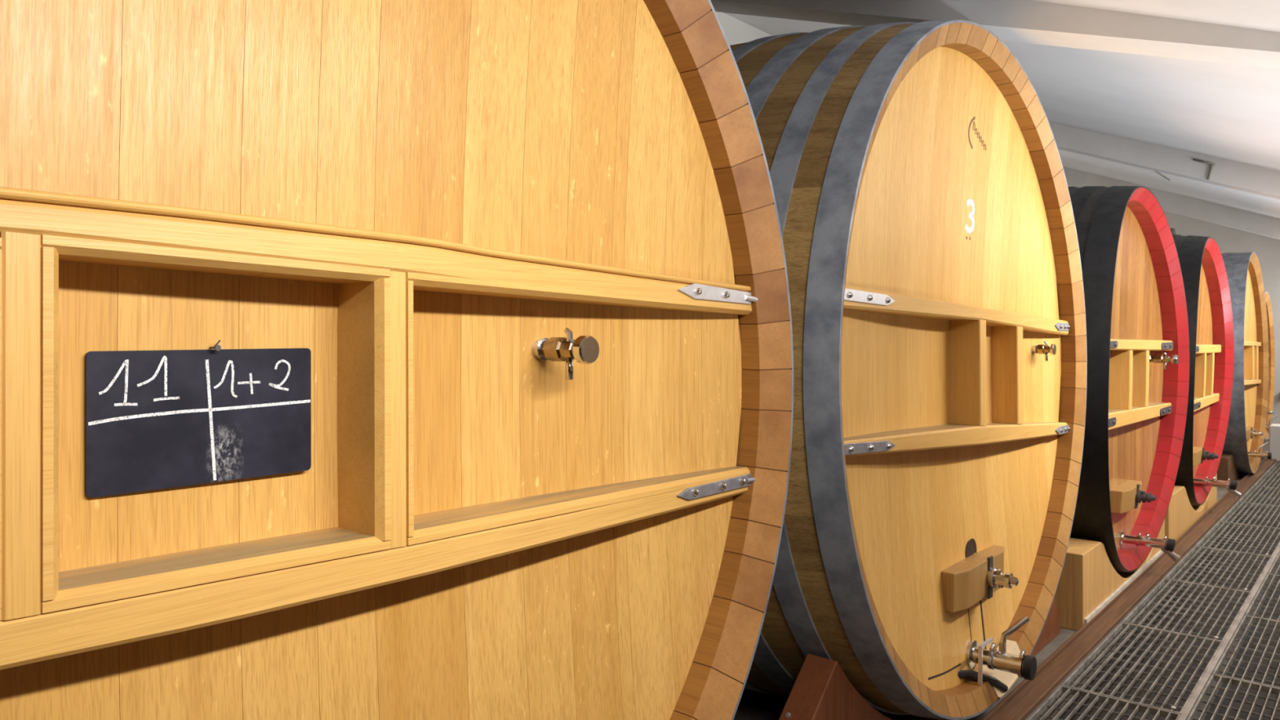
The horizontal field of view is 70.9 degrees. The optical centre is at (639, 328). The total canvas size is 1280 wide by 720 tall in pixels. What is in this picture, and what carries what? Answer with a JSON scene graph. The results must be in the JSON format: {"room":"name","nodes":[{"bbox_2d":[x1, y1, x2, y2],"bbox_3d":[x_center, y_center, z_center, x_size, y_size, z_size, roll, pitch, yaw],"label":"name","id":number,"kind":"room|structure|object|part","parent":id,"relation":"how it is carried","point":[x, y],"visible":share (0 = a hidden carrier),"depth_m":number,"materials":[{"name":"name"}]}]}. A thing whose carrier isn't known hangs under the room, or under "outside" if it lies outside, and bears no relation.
{"room":"wine cellar","nodes":[
{"label":"wine cellar","id":0,"kind":"room"},
{"bbox_2d":[715,11,1068,186],"bbox_3d":[0.905,-0.403,6.865,0.180,4.440,20.040,0,0,40],"label":"wall","id":1,"kind":"structure","parent":0,"point":[736,32],"depth_m":6.49,"materials":[{"name":"white paint"}]},
{"bbox_2d":[710,0,1279,68],"bbox_3d":[1.601,-1.289,3.651,5.040,1.947,0.264,0,0,40],"label":"ceiling beam","id":2,"kind":"structure","parent":1,"relation":"attached to","point":[1024,21],"depth_m":3.51,"materials":[{"name":"white paint"}]},
{"bbox_2d":[1153,170,1169,180],"bbox_3d":[4.081,-1.264,7.191,0.321,0.161,0.051,0,0,-6],"label":"loose wire","id":3,"kind":"object","parent":1,"relation":"hanging from","point":[1160,174],"visible":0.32,"depth_m":7.19,"materials":[{"name":"grey metal"}]},
{"bbox_2d":[1048,122,1279,199],"bbox_3d":[4.224,-1.212,6.744,5.040,2.079,0.240,0,0,40],"label":"ceiling beam","id":4,"kind":"structure","parent":1,"relation":"attached to","point":[1259,180],"depth_m":6.79,"materials":[{"name":"white paint"}]},
{"bbox_2d":[1062,167,1279,239],"bbox_3d":[7.289,-1.178,10.359,5.040,2.123,0.264,0,0,40],"label":"ceiling beam","id":5,"kind":"structure","parent":1,"relation":"attached to","point":[1238,219],"depth_m":10.72,"materials":[{"name":"white paint"}]},
{"bbox_2d":[1192,158,1215,179],"bbox_3d":[4.163,-1.181,6.630,0.144,0.171,0.016,0,0,40],"label":"bracket","id":6,"kind":"object","parent":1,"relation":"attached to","point":[1211,164],"visible":1,"depth_m":6.61,"materials":[{"name":"grey metal"}]},
{"bbox_2d":[723,0,1279,218],"bbox_3d":[2.897,-1.368,5.179,5.400,2.153,20.040,0,0,40],"label":"ceiling","id":7,"kind":"structure","parent":0,"point":[1230,112],"depth_m":4.96,"materials":[{"name":"white paint"}]},
{"bbox_2d":[733,439,1279,719],"bbox_3d":[2.892,1.696,5.172,5.040,0.240,20.040,0,0,40],"label":"floor","id":8,"kind":"structure","parent":0,"point":[753,705],"depth_m":4.62,"materials":[{"name":"grey concrete"}]},
{"bbox_2d":[778,594,1061,719],"bbox_3d":[1.163,1.305,3.532,0.108,0.530,3.010,0,0,40],"label":"cradle","id":9,"kind":"object","parent":8,"relation":"on","point":[821,690],"visible":0.23,"depth_m":2.81,"materials":[{"name":"wood"}]},
{"bbox_2d":[729,19,1087,719],"bbox_3d":[0.559,0.146,4.176,2.411,2.806,2.773,0,0,40],"label":"wine cask","id":10,"kind":"object","parent":9,"relation":"on","point":[922,193],"visible":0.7,"depth_m":3.28,"materials":[{"name":"brown wood"}]},
{"bbox_3d":[0.699,-0.096,2.760,0.008,0.046,0.383,0,0,40],"label":"strap plate","id":11,"kind":"part","parent":10,"relation":"part of","materials":[{"name":"metal"}]},
{"bbox_3d":[0.701,0.363,2.757,0.007,0.052,0.383,0,0,40],"label":"strap plate","id":12,"kind":"part","parent":10,"relation":"part of","materials":[{"name":"metal"}]},
{"bbox_3d":[1.292,0.424,3.558,0.130,0.182,2.382,0,0,40],"label":"rail","id":13,"kind":"part","parent":10,"relation":"part of","materials":[{"name":"yellow wood"}]},
{"bbox_3d":[1.290,-0.050,3.561,0.131,0.158,2.382,0,0,40],"label":"rail","id":14,"kind":"part","parent":10,"relation":"part of","materials":[{"name":"yellow wood"}]},
{"bbox_3d":[1.410,1.001,3.617,0.011,0.164,0.038,0,0,40],"label":"washer plate","id":15,"kind":"part","parent":10,"relation":"part of","materials":[{"name":"metal"}]},
{"bbox_3d":[1.465,1.373,3.640,0.100,0.126,0.324,0,0,40],"label":"drip plate","id":16,"kind":"part","parent":10,"relation":"part of","materials":[{"name":"beige metal"}]},
{"bbox_3d":[1.435,0.999,3.593,0.033,0.074,0.032,0,0,40],"label":"wing handle","id":17,"kind":"part","parent":10,"relation":"part of","materials":[{"name":"metal"}]},
{"bbox_3d":[1.456,1.194,3.495,0.117,0.155,0.027,0,0,3],"label":"lever","id":18,"kind":"part","parent":10,"relation":"part of","materials":[{"name":"metal"}]},
{"bbox_2d":[1031,341,1056,360],"bbox_3d":[1.896,0.105,4.223,0.102,0.095,0.051,0,0,40],"label":"tap","id":19,"kind":"object","parent":10,"relation":"on","point":[1040,348],"depth_m":4.21,"materials":[{"name":"metal"}]},
{"bbox_3d":[2.033,-0.009,4.332,0.008,0.038,0.221,0,0,40],"label":"strap plate","id":20,"kind":"part","parent":10,"relation":"part of","materials":[{"name":"metal"}]},
{"bbox_3d":[2.034,0.488,4.329,0.007,0.038,0.221,0,0,40],"label":"strap plate","id":21,"kind":"part","parent":10,"relation":"part of","materials":[{"name":"metal"}]},
{"bbox_2d":[1027,684,1181,719],"bbox_3d":[1.670,1.582,3.386,0.461,0.030,1.114,0,0,40],"label":"floor grate","id":22,"kind":"object","parent":8,"relation":"on","point":[1076,692],"visible":0.99,"depth_m":3.74,"materials":[{"name":"metal"}]},
{"bbox_2d":[1055,518,1164,631],"bbox_3d":[2.881,1.376,5.537,0.278,0.402,2.100,0,0,40],"label":"cradle","id":23,"kind":"object","parent":8,"relation":"on","point":[1088,581],"visible":0.45,"depth_m":4.76,"materials":[{"name":"brown wood"}]},
{"bbox_2d":[1067,186,1189,572],"bbox_3d":[2.348,0.311,6.271,2.426,2.490,2.460,0,0,40],"label":"wine cask","id":24,"kind":"object","parent":23,"relation":"on","point":[1137,323],"visible":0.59,"depth_m":5.74,"materials":[{"name":"red paint"}]},
{"bbox_3d":[2.587,0.530,4.989,0.009,0.048,0.444,0,0,40],"label":"strap plate","id":25,"kind":"part","parent":24,"relation":"part of","materials":[{"name":"metal"}]},
{"bbox_3d":[2.592,0.090,4.983,0.008,0.041,0.450,0,0,40],"label":"strap plate","id":26,"kind":"part","parent":24,"relation":"part of","materials":[{"name":"metal"}]},
{"bbox_3d":[3.170,1.069,5.729,0.023,0.152,0.038,0,0,40],"label":"washer plate","id":27,"kind":"part","parent":24,"relation":"part of","materials":[{"name":"metal"}]},
{"bbox_3d":[3.068,0.539,5.660,0.133,0.137,2.124,0,0,40],"label":"rail","id":28,"kind":"part","parent":24,"relation":"part of","materials":[{"name":"brown wood"}]},
{"bbox_3d":[3.073,0.107,5.657,0.133,0.097,2.124,0,0,40],"label":"rail","id":29,"kind":"part","parent":24,"relation":"part of","materials":[{"name":"brown wood"}]},
{"bbox_3d":[3.195,1.068,5.705,0.029,0.073,0.032,0,0,40],"label":"wing handle","id":30,"kind":"part","parent":24,"relation":"part of","materials":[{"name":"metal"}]},
{"bbox_2d":[1149,351,1178,368],"bbox_3d":[3.583,0.219,6.169,0.193,0.115,0.062,0,0,40],"label":"tap","id":31,"kind":"object","parent":24,"relation":"on","point":[1174,359],"depth_m":6.15,"materials":[{"name":"metal"}]},
{"bbox_3d":[3.668,0.572,6.268,0.010,0.048,0.384,0,0,40],"label":"strap plate","id":32,"kind":"part","parent":24,"relation":"part of","materials":[{"name":"metal"}]},
{"bbox_3d":[3.678,0.120,6.266,0.008,0.048,0.390,0,0,40],"label":"strap plate","id":33,"kind":"part","parent":24,"relation":"part of","materials":[{"name":"metal"}]},
{"bbox_3d":[3.320,1.407,5.627,0.109,0.101,0.049,0,0,26],"label":"spout","id":34,"kind":"part","parent":24,"relation":"part of","materials":[{"name":"metal"}]},
{"bbox_2d":[980,457,1275,719],"bbox_3d":[2.766,1.553,5.123,0.102,0.046,15.000,0,0,40],"label":"support rail","id":35,"kind":"object","parent":8,"relation":"on","point":[1024,699],"visible":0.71,"depth_m":4.67,"materials":[{"name":"brown wood"}]},
{"bbox_2d":[1061,622,1222,714],"bbox_3d":[2.396,1.585,4.242,0.461,0.030,1.114,0,0,40],"label":"floor grate","id":36,"kind":"object","parent":8,"relation":"on","point":[1134,628],"visible":0.88,"depth_m":4.22,"materials":[{"name":"metal"}]},
{"bbox_2d":[1121,578,1251,641],"bbox_3d":[3.122,1.588,5.098,0.461,0.030,1.114,0,0,40],"label":"floor grate","id":37,"kind":"object","parent":8,"relation":"on","point":[1182,584],"visible":0.89,"depth_m":5.10,"materials":[{"name":"metal"}]},
{"bbox_2d":[1164,472,1217,539],"bbox_3d":[4.405,1.397,7.336,0.228,0.372,2.184,0,0,40],"label":"cradle","id":38,"kind":"object","parent":8,"relation":"on","point":[1180,515],"visible":0.38,"depth_m":6.82,"materials":[{"name":"brown wood"}]},
{"bbox_2d":[1170,227,1241,505],"bbox_3d":[3.925,0.346,8.109,2.455,2.389,2.268,0,0,40],"label":"wine cask","id":39,"kind":"object","parent":38,"relation":"on","point":[1205,278],"visible":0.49,"depth_m":7.85,"materials":[{"name":"red paint"}]},
{"bbox_3d":[4.338,0.623,7.065,0.010,0.048,0.816,0,0,40],"label":"strap plate","id":40,"kind":"part","parent":39,"relation":"part of","materials":[{"name":"metal"}]},
{"bbox_3d":[4.631,0.620,7.510,0.134,0.108,1.896,0,0,40],"label":"rail","id":41,"kind":"part","parent":39,"relation":"part of","materials":[{"name":"brown wood"}]},
{"bbox_3d":[4.639,0.172,7.504,0.138,0.090,1.896,0,0,40],"label":"rail","id":42,"kind":"part","parent":39,"relation":"part of","materials":[{"name":"brown wood"}]},
{"bbox_3d":[4.980,1.366,7.544,0.116,0.102,0.049,0,0,27],"label":"spout","id":43,"kind":"part","parent":39,"relation":"part of","materials":[{"name":"metal"}]},
{"bbox_2d":[1164,546,1271,592],"bbox_3d":[3.847,1.591,5.953,0.461,0.030,1.114,0,0,40],"label":"floor grate","id":44,"kind":"object","parent":8,"relation":"on","point":[1230,553],"visible":0.94,"depth_m":5.97,"materials":[{"name":"metal"}]},
{"bbox_2d":[1177,543,1279,719],"bbox_3d":[4.758,1.657,6.651,0.022,0.163,10.092,0,0,40],"label":"bar","id":45,"kind":"object","parent":8,"relation":"on","point":[1184,715],"visible":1,"depth_m":4.51,"materials":[{"name":"metal"}]},
{"bbox_2d":[1217,453,1244,480],"bbox_3d":[6.448,1.442,9.829,0.240,0.300,2.100,0,0,40],"label":"cradle","id":46,"kind":"object","parent":8,"relation":"on","point":[1227,468],"visible":0.31,"depth_m":9.00,"materials":[{"name":"brown wood"}]},
{"bbox_2d":[1221,252,1271,473],"bbox_3d":[5.824,0.368,10.393,2.399,2.419,2.308,0,0,40],"label":"wine cask","id":47,"kind":"object","parent":46,"relation":"on","point":[1246,429],"visible":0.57,"depth_m":9.89,"materials":[{"name":"brown wood"}]},
{"bbox_3d":[6.561,0.583,9.767,0.135,0.119,2.064,0,0,40],"label":"rail","id":48,"kind":"part","parent":47,"relation":"part of","materials":[{"name":"brown wood"}]},
{"bbox_3d":[6.561,0.164,9.769,0.135,0.085,2.064,0,0,40],"label":"rail","id":49,"kind":"part","parent":47,"relation":"part of","materials":[{"name":"brown wood"}]},
{"bbox_3d":[6.812,1.301,9.824,0.113,0.125,0.021,0,0,3],"label":"lever","id":50,"kind":"part","parent":47,"relation":"part of","materials":[{"name":"metal"}]},
{"bbox_2d":[1186,674,1279,719],"bbox_3d":[2.418,1.583,3.528,0.444,0.030,1.102,0,0,40],"label":"floor grate","id":51,"kind":"object","parent":8,"relation":"on","point":[1228,681],"visible":1,"depth_m":3.84,"materials":[{"name":"metal"}]},
{"bbox_2d":[1195,521,1279,556],"bbox_3d":[4.573,1.594,6.809,0.461,0.030,1.114,0,0,40],"label":"floor grate","id":52,"kind":"object","parent":8,"relation":"on","point":[1222,523],"visible":0.94,"depth_m":6.83,"materials":[{"name":"metal"}]},
{"bbox_2d":[1212,615,1279,688],"bbox_3d":[3.136,1.586,4.374,0.444,0.030,1.102,0,0,40],"label":"floor grate","id":53,"kind":"object","parent":8,"relation":"on","point":[1260,620],"visible":0.99,"depth_m":4.39,"materials":[{"name":"metal"}]},
{"bbox_2d":[1218,502,1279,528],"bbox_3d":[5.299,1.597,7.665,0.461,0.030,1.114,0,0,40],"label":"floor grate","id":54,"kind":"object","parent":8,"relation":"on","point":[1250,504],"visible":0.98,"depth_m":7.71,"materials":[{"name":"metal"}]},
{"bbox_2d":[1238,485,1279,506],"bbox_3d":[6.024,1.600,8.521,0.461,0.030,1.114,0,0,40],"label":"floor grate","id":55,"kind":"object","parent":8,"relation":"on","point":[1260,488],"visible":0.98,"depth_m":8.61,"materials":[{"name":"metal"}]},
{"bbox_2d":[1244,573,1279,621],"bbox_3d":[3.854,1.589,5.221,0.444,0.030,1.102,0,0,40],"label":"floor grate","id":56,"kind":"object","parent":8,"relation":"on","point":[1273,577],"visible":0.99,"depth_m":5.25,"materials":[{"name":"metal"}]},
{"bbox_2d":[1253,472,1279,488],"bbox_3d":[6.750,1.603,9.376,0.461,0.030,1.114,0,0,40],"label":"floor grate","id":57,"kind":"object","parent":8,"relation":"on","point":[1265,474],"visible":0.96,"depth_m":9.47,"materials":[{"name":"metal"}]},
{"bbox_2d":[1266,461,1279,473],"bbox_3d":[7.476,1.606,10.232,0.461,0.030,1.114,0,0,40],"label":"floor grate","id":58,"kind":"object","parent":8,"relation":"on","point":[1274,467],"visible":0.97,"depth_m":10.28,"materials":[{"name":"metal"}]},
{"bbox_2d":[1267,552,1279,575],"bbox_3d":[4.572,1.592,6.067,0.444,0.030,1.102,0,0,40],"label":"floor grate","id":59,"kind":"object","parent":8,"relation":"on","point":[1277,558],"visible":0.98,"depth_m":5.97,"materials":[{"name":"metal"}]},
{"bbox_2d":[1269,423,1279,461],"bbox_3d":[8.719,1.386,10.160,2.604,0.420,0.336,0,0,40],"label":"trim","id":60,"kind":"structure","parent":8,"relation":"on","point":[1274,428],"depth_m":10.84,"materials":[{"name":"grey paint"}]},
{"bbox_2d":[1163,210,1279,439],"bbox_3d":[9.434,-0.377,12.888,5.400,4.440,0.180,0,0,40],"label":"wall","id":61,"kind":"structure","parent":0,"point":[1228,239],"depth_m":13.09,"materials":[{"name":"grey paint"}]},
{"bbox_3d":[-0.602,1.320,1.450,0.108,0.484,2.156,0,0,40],"label":"cradle","id":62,"kind":"object","parent":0,"visible":0},
{"bbox_2d":[0,0,793,719],"bbox_3d":[-1.280,0.123,2.100,2.290,2.699,2.716,0,0,40],"label":"wine cask","id":63,"kind":"object","parent":62,"relation":"on","point":[527,257],"visible":1,"depth_m":1.58,"materials":[{"name":"brown wood"}]},
{"bbox_3d":[-0.951,0.117,0.913,0.122,0.450,0.479,0,0,40],"label":"niche frame","id":64,"kind":"part","parent":63,"relation":"part of","materials":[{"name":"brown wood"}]},
{"bbox_2d":[84,347,311,497],"bbox_3d":[-0.650,0.132,1.353,0.007,0.200,0.331,0,0,40],"label":"chalkboard","id":65,"kind":"object","parent":63,"relation":"hanging from","point":[155,420],"visible":1,"depth_m":1.33,"materials":[{"name":"stone"}]},
{"bbox_3d":[-0.615,0.122,1.320,0.136,0.472,0.492,0,0,40],"label":"niche frame","id":66,"kind":"part","parent":63,"relation":"part of","materials":[{"name":"brown wood"}]},
{"bbox_3d":[-0.504,0.376,1.448,0.130,0.086,2.321,0,0,40],"label":"rail","id":67,"kind":"part","parent":63,"relation":"part of","materials":[{"name":"brown wood"}]},
{"bbox_3d":[-0.505,-0.100,1.452,0.130,0.106,2.321,0,0,40],"label":"rail","id":68,"kind":"part","parent":63,"relation":"part of","materials":[{"name":"brown wood"}]},
{"bbox_2d":[532,327,599,379],"bbox_3d":[-0.155,0.051,1.824,0.150,0.105,0.056,0,0,40],"label":"tap","id":69,"kind":"object","parent":63,"relation":"on","point":[548,348],"depth_m":1.81,"materials":[{"name":"metal"}]},
{"bbox_3d":[-0.096,0.139,1.933,0.134,0.463,1.046,0,0,40],"label":"niche frame","id":70,"kind":"part","parent":63,"relation":"part of","materials":[{"name":"brown wood"}]},
{"bbox_3d":[0.194,0.382,2.164,0.020,0.030,0.327,0,0,40],"label":"strap plate","id":71,"kind":"part","parent":63,"relation":"part of","materials":[{"name":"metal"}]},
{"bbox_3d":[0.195,-0.084,2.170,0.020,0.043,0.322,0,0,40],"label":"strap plate","id":72,"kind":"part","parent":63,"relation":"part of","materials":[{"name":"metal"}]},
{"bbox_3d":[8.005,1.431,11.851,0.240,0.336,1.560,0,0,40],"label":"cradle","id":73,"kind":"object","parent":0,"visible":0},
{"bbox_2d":[1263,291,1276,439],"bbox_3d":[7.384,0.483,12.381,2.256,2.082,2.083,0,0,40],"label":"wine cask","id":74,"kind":"object","parent":73,"relation":"on","point":[1268,307],"visible":0.12,"depth_m":12.32,"materials":[{"name":"brown wood"}]},
{"bbox_3d":[8.407,1.220,11.940,0.113,0.140,0.024,0,0,2],"label":"lever","id":75,"kind":"part","parent":74,"relation":"part of","materials":[{"name":"metal"}]}
]}

